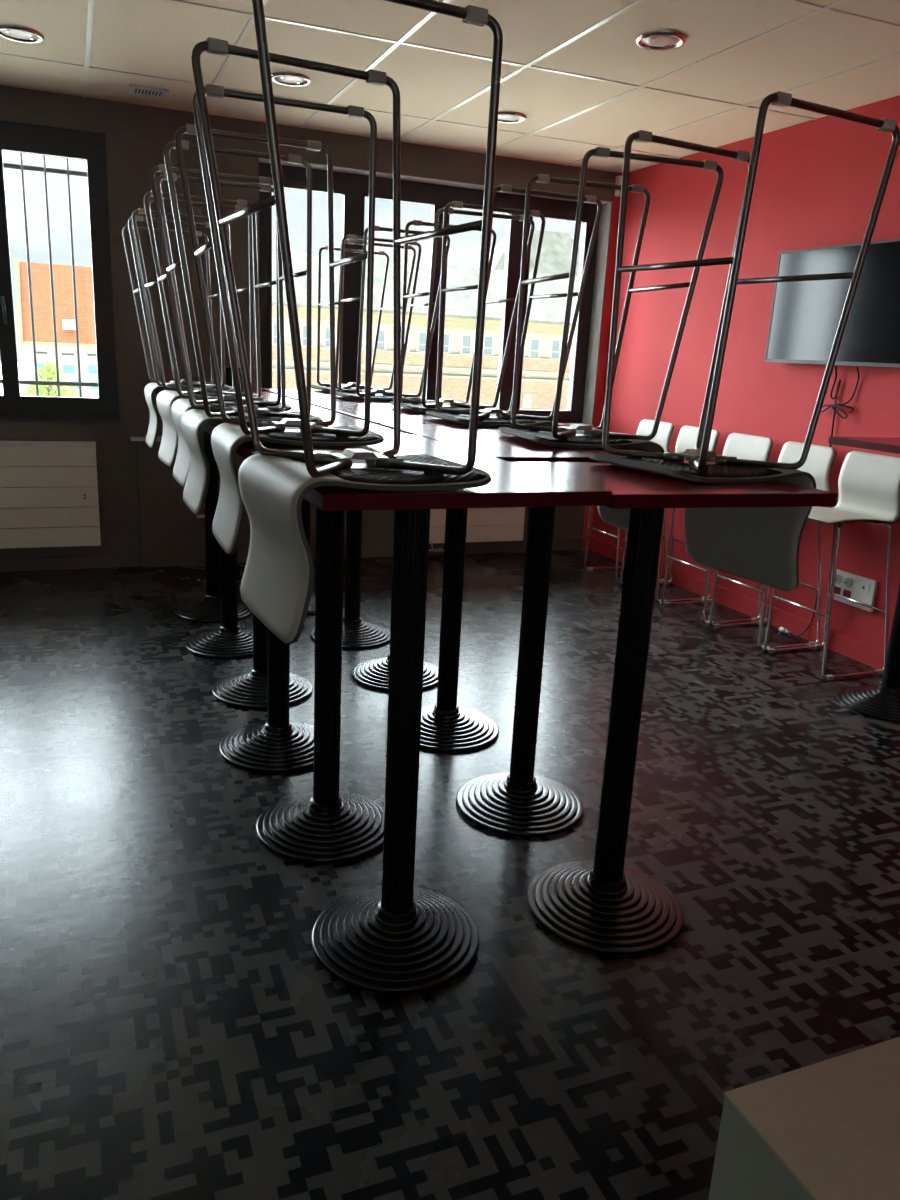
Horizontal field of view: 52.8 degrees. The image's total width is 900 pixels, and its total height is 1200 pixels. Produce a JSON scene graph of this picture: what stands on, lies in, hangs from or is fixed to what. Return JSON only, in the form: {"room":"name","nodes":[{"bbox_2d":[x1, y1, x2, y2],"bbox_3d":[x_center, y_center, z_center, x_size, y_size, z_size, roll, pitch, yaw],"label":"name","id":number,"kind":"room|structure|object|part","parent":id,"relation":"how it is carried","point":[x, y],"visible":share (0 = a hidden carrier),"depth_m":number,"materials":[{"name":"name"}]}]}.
{"room":"cafe","nodes":[
{"label":"cafe","id":0,"kind":"room"},
{"bbox_2d":[0,85,615,565],"bbox_3d":[-2.057,-1.456,5.383,7.380,2.740,0.220,-3,17,-22],"label":"wall","id":1,"kind":"structure","parent":0,"point":[137,136],"depth_m":5.38,"materials":[{"name":"grey paint"}]},
{"bbox_2d":[0,441,100,548],"bbox_3d":[-2.600,-0.570,5.235,1.070,0.687,0.100,-3,17,-22],"label":"radiator","id":2,"kind":"object","parent":1,"relation":"attached to","point":[49,489],"visible":1,"depth_m":5.28,"materials":[{"name":"white metal"}]},
{"bbox_2d":[0,441,95,445],"bbox_3d":[-2.580,-0.889,5.138,1.070,0.020,0.072,-3,17,-22],"label":"grille","id":3,"kind":"object","parent":2,"relation":"attached to","point":[2,443],"depth_m":5.22,"materials":[{"name":"white metal"}]},
{"bbox_2d":[0,121,117,414],"bbox_3d":[-2.519,-1.804,4.984,1.244,1.525,0.135,-3,17,-22],"label":"window","id":4,"kind":"structure","parent":1,"relation":"in","point":[90,147],"depth_m":5.10,"materials":[{"name":"black"}]},
{"bbox_3d":[-2.466,-1.578,5.031,0.042,0.200,0.060,-3,17,-22],"label":"handle","id":5,"kind":"part","parent":4,"relation":"part of","materials":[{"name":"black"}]},
{"bbox_2d":[0,153,97,396],"bbox_3d":[-2.590,-1.909,5.193,1.320,1.600,0.100,-3,17,-22],"label":"bars","id":6,"kind":"object","parent":4,"relation":"attached to","point":[21,166],"visible":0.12,"depth_m":5.33,"materials":[{"name":"black metal"}]},
{"bbox_2d":[0,413,120,418],"bbox_3d":[-2.548,-1.055,5.167,1.264,0.018,0.032,-3,17,-22],"label":"trim","id":7,"kind":"structure","parent":1,"relation":"attached to","point":[1,414],"depth_m":5.26,"materials":[{"name":"black"}]},
{"bbox_2d":[130,436,161,440],"bbox_3d":[-1.731,-0.977,5.497,0.385,0.024,0.075,-3,17,-22],"label":"trim","id":8,"kind":"structure","parent":1,"relation":"attached to","point":[132,438],"depth_m":5.42,"materials":[{"name":"grey paint"}]},
{"bbox_2d":[137,441,195,567],"bbox_3d":[-1.753,-0.593,5.618,0.320,0.782,0.045,-3,17,-22],"label":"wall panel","id":9,"kind":"structure","parent":1,"relation":"attached to","point":[167,525],"depth_m":5.61,"materials":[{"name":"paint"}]},
{"bbox_2d":[196,507,204,517],"bbox_3d":[-1.515,-0.594,5.719,0.160,0.155,0.044,-3,17,-22],"label":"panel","id":10,"kind":"object","parent":1,"relation":"attached to","point":[202,515],"visible":0.07,"depth_m":5.72,"materials":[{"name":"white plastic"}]},
{"bbox_2d":[225,367,242,390],"bbox_3d":[-1.324,-1.335,5.560,0.100,0.175,0.079,-3,17,-22],"label":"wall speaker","id":11,"kind":"object","parent":1,"relation":"attached to","point":[228,372],"visible":0.28,"depth_m":5.51,"materials":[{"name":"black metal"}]},
{"bbox_2d":[0,537,582,571],"bbox_3d":[-2.107,-0.246,5.590,6.710,0.095,0.012,-3,17,-22],"label":"baseboard","id":12,"kind":"structure","parent":1,"relation":"attached to","point":[559,543],"depth_m":5.81,"materials":[{"name":"grey paint"}]},
{"bbox_2d":[259,162,598,422],"bbox_3d":[-0.104,-1.983,6.118,2.413,1.510,0.082,-3,17,-22],"label":"window","id":13,"kind":"structure","parent":1,"relation":"in","point":[354,188],"depth_m":6.00,"materials":[{"name":"black metal"}]},
{"bbox_2d":[259,158,611,424],"bbox_3d":[-0.067,-1.957,6.031,2.413,1.510,0.138,-3,17,-22],"label":"trim","id":14,"kind":"structure","parent":1,"relation":"attached to","point":[604,224],"depth_m":6.38,"materials":[{"name":"grey paint"}]},
{"bbox_2d":[429,507,524,551],"bbox_3d":[0.134,-0.680,6.356,0.844,0.692,0.100,-3,17,-22],"label":"radiator","id":15,"kind":"object","parent":1,"relation":"attached to","point":[505,523],"visible":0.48,"depth_m":6.40,"materials":[{"name":"white metal"}]},
{"bbox_2d":[558,422,592,427],"bbox_3d":[-0.102,-1.216,6.225,2.413,0.027,0.155,-3,17,-22],"label":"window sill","id":16,"kind":"structure","parent":1,"relation":"attached to","point":[561,424],"depth_m":6.59,"materials":[{"name":"white"}]},
{"bbox_2d":[582,172,622,548],"bbox_3d":[1.094,-1.649,6.528,0.068,2.620,0.006,-3,17,-22],"label":"trim","id":17,"kind":"structure","parent":1,"relation":"attached to","point":[610,275],"depth_m":6.44,"materials":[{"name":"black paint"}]},
{"bbox_2d":[614,176,621,196],"bbox_3d":[1.162,-2.821,6.186,0.060,0.125,0.050,-3,17,-22],"label":"sensor","id":18,"kind":"object","parent":1,"relation":"attached to","point":[618,178],"visible":0.35,"depth_m":6.17,"materials":[{"name":"white plastic"}]},
{"bbox_2d":[0,549,899,1199],"bbox_3d":[-0.374,1.051,1.587,7.380,0.120,9.150,-3,17,-22],"label":"floor","id":19,"kind":"structure","parent":0,"point":[172,1026],"depth_m":2.30,"materials":[{"name":"plastic"}]},
{"bbox_2d":[156,389,322,658],"bbox_3d":[-1.058,-0.410,4.422,0.582,1.130,1.230,-3,17,-22],"label":"bar table","id":20,"kind":"object","parent":19,"relation":"on","point":[220,603],"visible":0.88,"depth_m":4.33,"materials":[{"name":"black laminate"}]},
{"bbox_2d":[122,215,231,448],"bbox_3d":[-1.363,-1.320,4.581,0.483,1.072,0.447,-4,17,-22],"label":"bar stool","id":21,"kind":"object","parent":20,"relation":"on","point":[151,437],"visible":0.73,"depth_m":4.54,"materials":[{"name":"silver metal"}]},
{"bbox_3d":[-1.423,-1.495,4.637,0.434,0.763,0.204,-4,17,-22],"label":"frame","id":22,"kind":"part","parent":21,"relation":"part of","materials":[{"name":"silver metal"}]},
{"bbox_3d":[-1.332,-1.433,4.426,0.434,0.763,0.204,-4,17,-22],"label":"frame","id":23,"kind":"part","parent":21,"relation":"part of","materials":[{"name":"silver metal"}]},
{"bbox_2d":[132,197,263,466],"bbox_3d":[-1.094,-1.141,3.979,0.483,1.072,0.447,-5,17,-25],"label":"bar stool","id":24,"kind":"object","parent":20,"relation":"on","point":[167,454],"visible":0.56,"depth_m":3.95,"materials":[{"name":"silver metal"}]},
{"bbox_3d":[-1.160,-1.316,4.032,0.434,0.763,0.204,-5,17,-25],"label":"frame","id":25,"kind":"part","parent":24,"relation":"part of","materials":[{"name":"silver metal"}]},
{"bbox_3d":[-1.057,-1.254,3.826,0.434,0.763,0.204,-5,17,-25],"label":"frame","id":26,"kind":"part","parent":24,"relation":"part of","materials":[{"name":"silver metal"}]},
{"bbox_2d":[202,409,409,772],"bbox_3d":[-0.613,-0.094,3.353,0.594,1.130,1.115,-3,17,-22],"label":"bar table","id":27,"kind":"object","parent":19,"relation":"on","point":[278,744],"visible":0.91,"depth_m":3.17,"materials":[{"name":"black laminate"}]},
{"bbox_2d":[144,173,291,486],"bbox_3d":[-0.875,-0.988,3.461,0.483,1.072,0.447,-4,17,-23],"label":"bar stool","id":28,"kind":"object","parent":27,"relation":"on","point":[182,405],"visible":0.58,"depth_m":3.46,"materials":[{"name":"silver metal"}]},
{"bbox_3d":[-0.937,-1.163,3.516,0.434,0.763,0.204,-4,17,-23],"label":"frame","id":29,"kind":"part","parent":28,"relation":"part of","materials":[{"name":"silver metal"}]},
{"bbox_3d":[-0.843,-1.101,3.306,0.434,0.763,0.204,-4,17,-23],"label":"frame","id":30,"kind":"part","parent":28,"relation":"part of","materials":[{"name":"silver metal"}]},
{"bbox_2d":[150,140,322,515],"bbox_3d":[-0.682,-0.835,2.940,0.483,1.072,0.447,-4,17,-23],"label":"bar stool","id":31,"kind":"object","parent":27,"relation":"on","point":[193,421],"visible":0.81,"depth_m":2.88,"materials":[{"name":"silver metal"}]},
{"bbox_3d":[-0.743,-1.011,2.996,0.434,0.763,0.204,-4,17,-23],"label":"frame","id":32,"kind":"part","parent":31,"relation":"part of","materials":[{"name":"silver metal"}]},
{"bbox_3d":[-0.651,-0.948,2.786,0.434,0.763,0.204,-4,17,-23],"label":"frame","id":33,"kind":"part","parent":31,"relation":"part of","materials":[{"name":"silver metal"}]},
{"bbox_2d":[261,388,405,614],"bbox_3d":[-0.685,-0.539,4.951,0.664,1.136,0.980,-3,17,-22],"label":"bar table","id":34,"kind":"object","parent":19,"relation":"on","point":[316,395],"visible":0.08,"depth_m":4.85,"materials":[{"name":"red laminate"}]},
{"bbox_2d":[311,239,415,393],"bbox_3d":[-0.513,-1.429,5.116,0.483,1.072,0.447,-4,17,-24],"label":"bar stool","id":35,"kind":"object","parent":34,"relation":"on","point":[348,241],"visible":0.43,"depth_m":5.12,"materials":[{"name":"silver metal"}]},
{"bbox_3d":[-0.531,-1.607,5.191,0.434,0.763,0.204,-4,17,-24],"label":"frame","id":36,"kind":"part","parent":35,"relation":"part of","materials":[{"name":"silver metal"}]},
{"bbox_2d":[336,226,449,401],"bbox_3d":[-0.323,-1.259,4.530,0.483,1.072,0.447,-3,16,-20],"label":"bar stool","id":37,"kind":"object","parent":34,"relation":"on","point":[385,396],"visible":0.53,"depth_m":4.47,"materials":[{"name":"silver metal"}]},
{"bbox_3d":[-0.334,-1.437,4.606,0.434,0.763,0.204,-3,16,-20],"label":"frame","id":38,"kind":"part","parent":37,"relation":"part of","materials":[{"name":"silver metal"}]},
{"bbox_2d":[310,400,464,690],"bbox_3d":[-0.246,-0.259,4.013,0.585,1.136,1.247,-3,17,-22],"label":"bar table","id":39,"kind":"object","parent":19,"relation":"on","point":[357,633],"visible":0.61,"depth_m":4.32,"materials":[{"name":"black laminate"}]},
{"bbox_2d":[390,207,534,413],"bbox_3d":[0.020,-1.067,3.896,0.483,1.072,0.447,-2,16,-19],"label":"bar stool","id":40,"kind":"object","parent":39,"relation":"on","point":[422,406],"visible":0.46,"depth_m":3.79,"materials":[{"name":"silver metal"}]},
{"bbox_3d":[0.013,-1.246,3.973,0.434,0.763,0.204,-2,16,-19],"label":"frame","id":41,"kind":"part","parent":40,"relation":"part of","materials":[{"name":"silver metal"}]},
{"bbox_2d":[425,184,601,426],"bbox_3d":[0.198,-0.913,3.365,0.483,1.072,0.447,-3,16,-21],"label":"bar stool","id":42,"kind":"object","parent":39,"relation":"on","point":[500,418],"visible":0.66,"depth_m":3.35,"materials":[{"name":"silver metal"}]},
{"bbox_3d":[0.184,-1.091,3.440,0.434,0.763,0.204,-3,16,-21],"label":"frame","id":43,"kind":"part","parent":42,"relation":"part of","materials":[{"name":"silver metal"}]},
{"bbox_3d":[0.271,-1.028,3.228,0.434,0.763,0.204,-3,16,-21],"label":"frame","id":44,"kind":"part","parent":42,"relation":"part of","materials":[{"name":"silver metal"}]},
{"bbox_2d":[236,435,611,993],"bbox_3d":[-0.190,0.202,2.340,0.594,1.137,1.105,-4,17,-23],"label":"bar table","id":45,"kind":"object","parent":19,"relation":"on","point":[397,936],"visible":0.99,"depth_m":2.14,"materials":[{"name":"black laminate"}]},
{"bbox_2d":[175,84,384,554],"bbox_3d":[-0.442,-0.682,2.399,0.483,1.072,0.447,-3,16,-21],"label":"bar stool","id":46,"kind":"object","parent":45,"relation":"on","point":[228,520],"visible":0.9,"depth_m":2.35,"materials":[{"name":"silver metal"}]},
{"bbox_3d":[-0.500,-0.858,2.457,0.434,0.763,0.204,-3,16,-21],"label":"frame","id":47,"kind":"part","parent":46,"relation":"part of","materials":[{"name":"silver metal"}]},
{"bbox_3d":[-0.414,-0.795,2.244,0.434,0.763,0.204,-3,16,-21],"label":"frame","id":48,"kind":"part","parent":46,"relation":"part of","materials":[{"name":"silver metal"}]},
{"bbox_2d":[191,0,502,643],"bbox_3d":[-0.194,-0.488,1.738,0.483,1.072,0.447,-5,17,-26],"label":"bar stool","id":49,"kind":"object","parent":45,"relation":"on","point":[276,586],"visible":1,"depth_m":1.70,"materials":[{"name":"grey"}]},
{"bbox_3d":[-0.261,-0.663,1.789,0.434,0.763,0.204,-5,17,-26],"label":"frame","id":50,"kind":"part","parent":49,"relation":"part of","materials":[{"name":"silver metal"}]},
{"bbox_3d":[-0.155,-0.601,1.585,0.434,0.763,0.204,-5,17,-26],"label":"frame","id":51,"kind":"part","parent":49,"relation":"part of","materials":[{"name":"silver metal"}]},
{"bbox_2d":[380,423,658,836],"bbox_3d":[0.164,0.028,3.042,0.585,1.136,1.041,-3,17,-22],"label":"bar table","id":52,"kind":"object","parent":19,"relation":"on","point":[518,802],"visible":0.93,"depth_m":2.83,"materials":[{"name":"black metal"}]},
{"bbox_2d":[498,147,722,531],"bbox_3d":[0.440,-0.736,2.767,0.483,1.072,0.447,-2,16,-16],"label":"bar stool","id":53,"kind":"object","parent":52,"relation":"on","point":[575,435],"visible":0.77,"depth_m":2.68,"materials":[{"name":"silver metal"}]},
{"bbox_3d":[0.439,-0.914,2.844,0.434,0.763,0.204,-2,16,-16],"label":"frame","id":54,"kind":"part","parent":53,"relation":"part of","materials":[{"name":"silver metal"}]},
{"bbox_3d":[0.503,-0.851,2.624,0.434,0.763,0.204,-2,16,-16],"label":"frame","id":55,"kind":"part","parent":53,"relation":"part of","materials":[{"name":"silver metal"}]},
{"bbox_2d":[584,419,673,584],"bbox_3d":[1.165,-0.651,5.918,0.461,1.024,0.416,-3,17,-22],"label":"bar stool","id":56,"kind":"object","parent":19,"relation":"on","point":[663,436],"visible":0.2,"depth_m":5.86,"materials":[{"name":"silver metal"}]},
{"bbox_3d":[1.138,-0.542,6.063,0.414,0.729,0.190,-3,17,-22],"label":"frame","id":57,"kind":"part","parent":56,"relation":"part of","materials":[{"name":"silver metal"}]},
{"bbox_3d":[1.221,-0.484,5.866,0.414,0.729,0.190,-3,17,-22],"label":"frame","id":58,"kind":"part","parent":56,"relation":"part of","materials":[{"name":"silver metal"}]},
{"bbox_2d":[620,425,719,603],"bbox_3d":[1.333,-0.533,5.519,0.461,1.024,0.416,-3,17,-22],"label":"bar stool","id":59,"kind":"object","parent":19,"relation":"on","point":[687,437],"visible":0.16,"depth_m":5.53,"materials":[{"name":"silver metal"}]},
{"bbox_3d":[1.306,-0.424,5.664,0.414,0.729,0.190,-3,17,-22],"label":"frame","id":60,"kind":"part","parent":59,"relation":"part of","materials":[{"name":"silver metal"}]},
{"bbox_3d":[1.389,-0.366,5.467,0.414,0.729,0.190,-3,17,-22],"label":"frame","id":61,"kind":"part","parent":59,"relation":"part of","materials":[{"name":"silver metal"}]},
{"bbox_2d":[512,462,836,954],"bbox_3d":[0.476,0.253,2.289,0.560,1.131,0.520,-3,16,-20],"label":"bar table","id":62,"kind":"object","parent":19,"relation":"on","point":[604,905],"visible":1,"depth_m":2.23,"materials":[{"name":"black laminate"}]},
{"bbox_2d":[589,91,899,590],"bbox_3d":[0.652,-0.565,2.201,0.483,1.072,0.447,-5,17,-28],"label":"bar stool","id":63,"kind":"object","parent":62,"relation":"on","point":[761,545],"visible":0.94,"depth_m":2.21,"materials":[{"name":"silver metal"}]},
{"bbox_3d":[0.625,-0.743,2.273,0.434,0.763,0.204,-5,17,-28],"label":"frame","id":64,"kind":"part","parent":63,"relation":"part of","materials":[{"name":"silver metal"}]},
{"bbox_3d":[0.737,-0.682,2.072,0.434,0.763,0.204,-5,17,-28],"label":"frame","id":65,"kind":"part","parent":63,"relation":"part of","materials":[{"name":"silver metal"}]},
{"bbox_2d":[661,433,772,624],"bbox_3d":[1.503,-0.414,5.117,0.461,1.024,0.416,-3,17,-22],"label":"bar stool","id":66,"kind":"object","parent":19,"relation":"on","point":[741,446],"visible":0.27,"depth_m":5.09,"materials":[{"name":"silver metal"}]},
{"bbox_3d":[1.476,-0.305,5.262,0.414,0.729,0.190,-3,17,-22],"label":"frame","id":67,"kind":"part","parent":66,"relation":"part of","materials":[{"name":"silver metal"}]},
{"bbox_3d":[1.559,-0.247,5.065,0.414,0.729,0.190,-3,17,-22],"label":"frame","id":68,"kind":"part","parent":66,"relation":"part of","materials":[{"name":"silver metal"}]},
{"bbox_2d":[709,441,836,650],"bbox_3d":[1.672,-0.295,4.715,0.461,1.024,0.416,-3,17,-22],"label":"bar stool","id":69,"kind":"object","parent":19,"relation":"on","point":[820,459],"visible":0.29,"depth_m":4.64,"materials":[{"name":"silver metal"}]},
{"bbox_3d":[1.645,-0.186,4.860,0.414,0.729,0.190,-3,17,-22],"label":"frame","id":70,"kind":"part","parent":69,"relation":"part of","materials":[{"name":"silver metal"}]},
{"bbox_3d":[1.728,-0.128,4.663,0.414,0.729,0.190,-3,17,-22],"label":"frame","id":71,"kind":"part","parent":69,"relation":"part of","materials":[{"name":"silver metal"}]},
{"bbox_2d":[777,591,817,636],"bbox_3d":[1.862,0.050,4.864,0.032,0.299,0.214,-6,18,-31],"label":"plug","id":72,"kind":"object","parent":19,"relation":"on","point":[784,630],"visible":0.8,"depth_m":4.84,"materials":[{"name":"white plastic"}]},
{"bbox_2d":[708,1037,899,1199],"bbox_3d":[0.636,0.876,0.769,0.620,0.750,0.620,-3,17,-22],"label":"base cabinet","id":73,"kind":"object","parent":19,"relation":"on","point":[829,1129],"visible":1,"depth_m":0.81,"materials":[{"name":"beige laminate"}]},
{"bbox_2d":[764,451,899,679],"bbox_3d":[1.836,-0.180,4.326,0.461,1.024,0.416,-3,17,-22],"label":"bar stool","id":74,"kind":"object","parent":19,"relation":"on","point":[868,483],"visible":0.85,"depth_m":4.27,"materials":[{"name":"grey"}]},
{"bbox_3d":[1.809,-0.071,4.472,0.414,0.729,0.190,-3,17,-22],"label":"frame","id":75,"kind":"part","parent":74,"relation":"part of","materials":[{"name":"silver metal"}]},
{"bbox_3d":[1.892,-0.013,4.275,0.414,0.729,0.190,-3,17,-22],"label":"frame","id":76,"kind":"part","parent":74,"relation":"part of","materials":[{"name":"silver metal"}]},
{"bbox_2d":[828,436,899,722],"bbox_3d":[1.956,-0.080,3.794,0.600,1.125,0.620,-3,17,-22],"label":"bar table","id":77,"kind":"object","parent":19,"relation":"on","point":[882,701],"visible":1,"depth_m":3.85,"materials":[{"name":"black metal"}]},
{"bbox_2d":[0,0,899,172],"bbox_3d":[-0.291,-1.625,0.989,7.380,0.120,9.430,-3,17,-22],"label":"ceiling","id":78,"kind":"structure","parent":0,"point":[156,38],"depth_m":4.00,"materials":[{"name":"tile"}]},
{"bbox_2d":[0,25,44,42],"bbox_3d":[-1.854,-2.436,3.908,0.198,0.014,0.198,-3,17,-22],"label":"recessed light","id":79,"kind":"object","parent":78,"relation":"in","point":[10,32],"visible":1,"depth_m":3.90,"materials":[{"name":"silver metal"}]},
{"bbox_2d":[128,84,168,99],"bbox_3d":[-1.574,-2.647,4.729,0.190,0.012,0.170,-3,17,-22],"label":"ceiling vent","id":80,"kind":"object","parent":78,"relation":"in","point":[137,90],"visible":1,"depth_m":4.72,"materials":[{"name":"white plastic"}]},
{"bbox_2d":[271,72,310,86],"bbox_3d":[-0.769,-2.506,4.368,0.198,0.014,0.198,-3,17,-22],"label":"recessed light","id":81,"kind":"object","parent":78,"relation":"in","point":[283,78],"visible":0.98,"depth_m":4.36,"materials":[{"name":"silver metal"}]},
{"bbox_2d":[498,111,526,122],"bbox_3d":[0.312,-2.586,4.862,0.198,0.014,0.198,-3,17,-22],"label":"recessed light","id":82,"kind":"object","parent":78,"relation":"in","point":[503,116],"visible":0.85,"depth_m":4.85,"materials":[{"name":"silver metal"}]},
{"bbox_2d":[636,31,686,50],"bbox_3d":[0.833,-2.210,3.588,0.198,0.014,0.198,-3,17,-22],"label":"recessed light","id":83,"kind":"object","parent":78,"relation":"in","point":[652,40],"visible":1,"depth_m":3.58,"materials":[{"name":"silver metal"}]},
{"bbox_2d":[591,95,899,649],"bbox_3d":[2.923,-0.421,2.542,0.200,2.740,9.150,-3,17,-22],"label":"wall","id":84,"kind":"structure","parent":0,"point":[816,185],"depth_m":5.02,"materials":[{"name":"red paint"}]},
{"bbox_2d":[0,0,899,165],"bbox_3d":[-0.294,-1.566,1.005,6.780,0.006,8.830,-3,17,-22],"label":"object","id":85,"kind":"structure","parent":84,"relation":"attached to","point":[827,8],"depth_m":4.01,"materials":[{"name":"beige metal"}]},
{"bbox_2d":[588,536,883,669],"bbox_3d":[2.711,0.723,2.949,0.014,0.100,8.830,-3,17,-22],"label":"baseboard","id":86,"kind":"structure","parent":84,"relation":"attached to","point":[855,649],"depth_m":5.07,"materials":[{"name":"red paint"}]},
{"bbox_2d":[765,239,899,367],"bbox_3d":[1.942,-1.439,4.443,0.081,0.560,0.970,-3,17,-22],"label":"television","id":87,"kind":"object","parent":84,"relation":"attached to","point":[805,315],"visible":0.8,"depth_m":4.44,"materials":[{"name":"black"}]},
{"bbox_2d":[829,365,840,446],"bbox_3d":[1.922,-0.899,4.611,0.040,0.569,0.059,-3,17,-22],"label":"power cable","id":88,"kind":"object","parent":87,"relation":"hanging from","point":[839,382],"visible":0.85,"depth_m":4.58,"materials":[{"name":"black plastic"}]},
{"bbox_2d":[821,366,858,418],"bbox_3d":[1.944,-1.041,4.539,0.040,0.255,0.228,-3,17,-22],"label":"cable","id":89,"kind":"object","parent":87,"relation":"hanging from","point":[838,404],"visible":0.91,"depth_m":4.51,"materials":[{"name":"black plastic"}]},
{"bbox_2d":[833,569,877,611],"bbox_3d":[2.007,-0.049,4.536,0.044,0.155,0.265,-3,17,-22],"label":"panel","id":90,"kind":"object","parent":84,"relation":"attached to","point":[856,587],"visible":0.84,"depth_m":4.52,"materials":[{"name":"white plastic"}]},
{"bbox_2d":[834,586,840,594],"bbox_3d":[1.973,-0.043,4.630,0.004,0.048,0.048,-3,17,-22],"label":"socket","id":91,"kind":"object","parent":90,"relation":"attached to","point":[837,590],"depth_m":4.62,"materials":[{"name":"red plastic"}]},
{"bbox_2d":[843,589,850,597],"bbox_3d":[1.998,-0.026,4.569,0.004,0.048,0.048,-3,17,-22],"label":"socket","id":92,"kind":"object","parent":90,"relation":"attached to","point":[846,592],"depth_m":4.56,"materials":[{"name":"red"}]},
{"label":"outside","id":93,"kind":"structure","parent":0,"visible":0},
{"bbox_2d":[0,362,26,395],"bbox_3d":[-28.877,-23.934,108.022,330.000,0.001,213.700,-3,17,-22],"label":"ground","id":94,"kind":"structure","parent":93,"point":[21,366],"depth_m":136.29,"materials":[{"name":"white"}]},
{"bbox_2d":[20,361,77,396],"bbox_3d":[-25.569,-12.562,57.496,3.794,5.098,2.220,-3,17,-22],"label":"leafy tree","id":95,"kind":"object","parent":94,"relation":"on","point":[48,375],"visible":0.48,"depth_m":57.01,"materials":[{"name":"green plant"}]},
{"bbox_2d":[14,258,98,397],"bbox_3d":[-28.710,-20.093,71.264,9.020,12.020,10.000,-3,17,-22],"label":"building","id":96,"kind":"structure","parent":94,"relation":"on","point":[40,272],"depth_m":66.84,"materials":[{"name":"orange brick"}]},
{"bbox_3d":[-29.973,-17.074,66.680,0.800,0.600,0.090,-3,17,-22],"label":"pane","id":97,"kind":"part","parent":96,"relation":"part of","materials":[{"name":"teal glass"}]},
{"bbox_2d":[36,354,47,363],"bbox_3d":[-29.937,-17.693,66.501,0.800,0.690,0.110,-3,17,-22],"label":"shutter","id":98,"kind":"object","parent":96,"relation":"hanging from","point":[41,358],"depth_m":66.47,"materials":[{"name":"beige"}]},
{"bbox_2d":[62,355,73,364],"bbox_3d":[-28.273,-17.763,67.183,0.800,0.690,0.110,-3,17,-22],"label":"shutter","id":99,"kind":"object","parent":96,"relation":"hanging from","point":[66,359],"depth_m":67.12,"materials":[{"name":"beige"}]},
{"bbox_3d":[-28.308,-17.144,67.362,0.800,0.600,0.090,-3,17,-22],"label":"pane","id":100,"kind":"part","parent":96,"relation":"part of","materials":[{"name":"teal glass"}]},
{"bbox_2d":[88,356,96,365],"bbox_3d":[-26.633,-17.889,67.837,0.800,0.690,0.110,-3,17,-22],"label":"shutter","id":101,"kind":"object","parent":96,"relation":"hanging from","point":[92,360],"depth_m":67.76,"materials":[{"name":"beige"}]},
{"bbox_3d":[-26.668,-17.270,68.016,0.800,0.600,0.090,-3,17,-22],"label":"pane","id":102,"kind":"part","parent":96,"relation":"part of","materials":[{"name":"teal glass"}]},
{"bbox_2d":[272,230,579,409],"bbox_3d":[0.579,-16.055,56.745,32.700,14.812,13.900,-3,17,-22],"label":"building","id":103,"kind":"structure","parent":94,"relation":"on","point":[543,341],"depth_m":50.31,"materials":[{"name":"beige"}]},
{"bbox_3d":[-8.838,-13.689,46.670,0.600,0.946,0.035,-3,17,-22],"label":"pane","id":104,"kind":"part","parent":103,"relation":"part of","materials":[{"name":"grey"}]},
{"bbox_3d":[-7.433,-13.772,47.238,0.600,0.946,0.035,-3,17,-22],"label":"pane","id":105,"kind":"part","parent":103,"relation":"part of","materials":[{"name":"grey"}]},
{"bbox_3d":[-6.313,-13.839,47.691,0.600,0.946,0.035,-3,17,-22],"label":"pane","id":106,"kind":"part","parent":103,"relation":"part of","materials":[{"name":"grey"}]},
{"bbox_3d":[-3.767,-13.990,48.720,0.600,0.946,0.035,-3,17,-22],"label":"pane","id":107,"kind":"part","parent":103,"relation":"part of","materials":[{"name":"grey"}]},
{"bbox_3d":[2.926,-15.328,50.779,31.900,0.550,0.850,-3,17,-22],"label":"cornice","id":108,"kind":"part","parent":103,"relation":"part of","materials":[{"name":"beige paint"}]},
{"bbox_3d":[-1.486,-14.125,49.642,0.600,0.946,0.035,-3,17,-22],"label":"pane","id":109,"kind":"part","parent":103,"relation":"part of","materials":[{"name":"grey"}]},
{"bbox_3d":[-0.305,-14.195,50.119,0.600,0.946,0.035,-3,17,-22],"label":"pane","id":110,"kind":"part","parent":103,"relation":"part of","materials":[{"name":"grey"}]},
{"bbox_3d":[0.896,-14.266,50.605,0.600,0.946,0.035,-3,17,-22],"label":"pane","id":111,"kind":"part","parent":103,"relation":"part of","materials":[{"name":"grey"}]},
{"bbox_3d":[2.139,-14.340,51.107,0.600,0.946,0.035,-3,17,-22],"label":"pane","id":112,"kind":"part","parent":103,"relation":"part of","materials":[{"name":"grey"}]},
{"bbox_2d":[522,394,531,407],"bbox_3d":[4.484,-11.568,52.767,0.560,0.770,0.060,-3,17,-22],"label":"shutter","id":113,"kind":"object","parent":103,"relation":"hanging from","point":[526,398],"depth_m":52.74,"materials":[{"name":"beige"}]},
{"bbox_3d":[4.848,-14.500,52.202,0.600,0.946,0.035,-3,17,-22],"label":"pane","id":114,"kind":"part","parent":103,"relation":"part of","materials":[{"name":"grey"}]},
{"bbox_3d":[6.110,-14.575,52.712,0.600,0.946,0.035,-3,17,-22],"label":"pane","id":115,"kind":"part","parent":103,"relation":"part of","materials":[{"name":"grey"}]}
]}

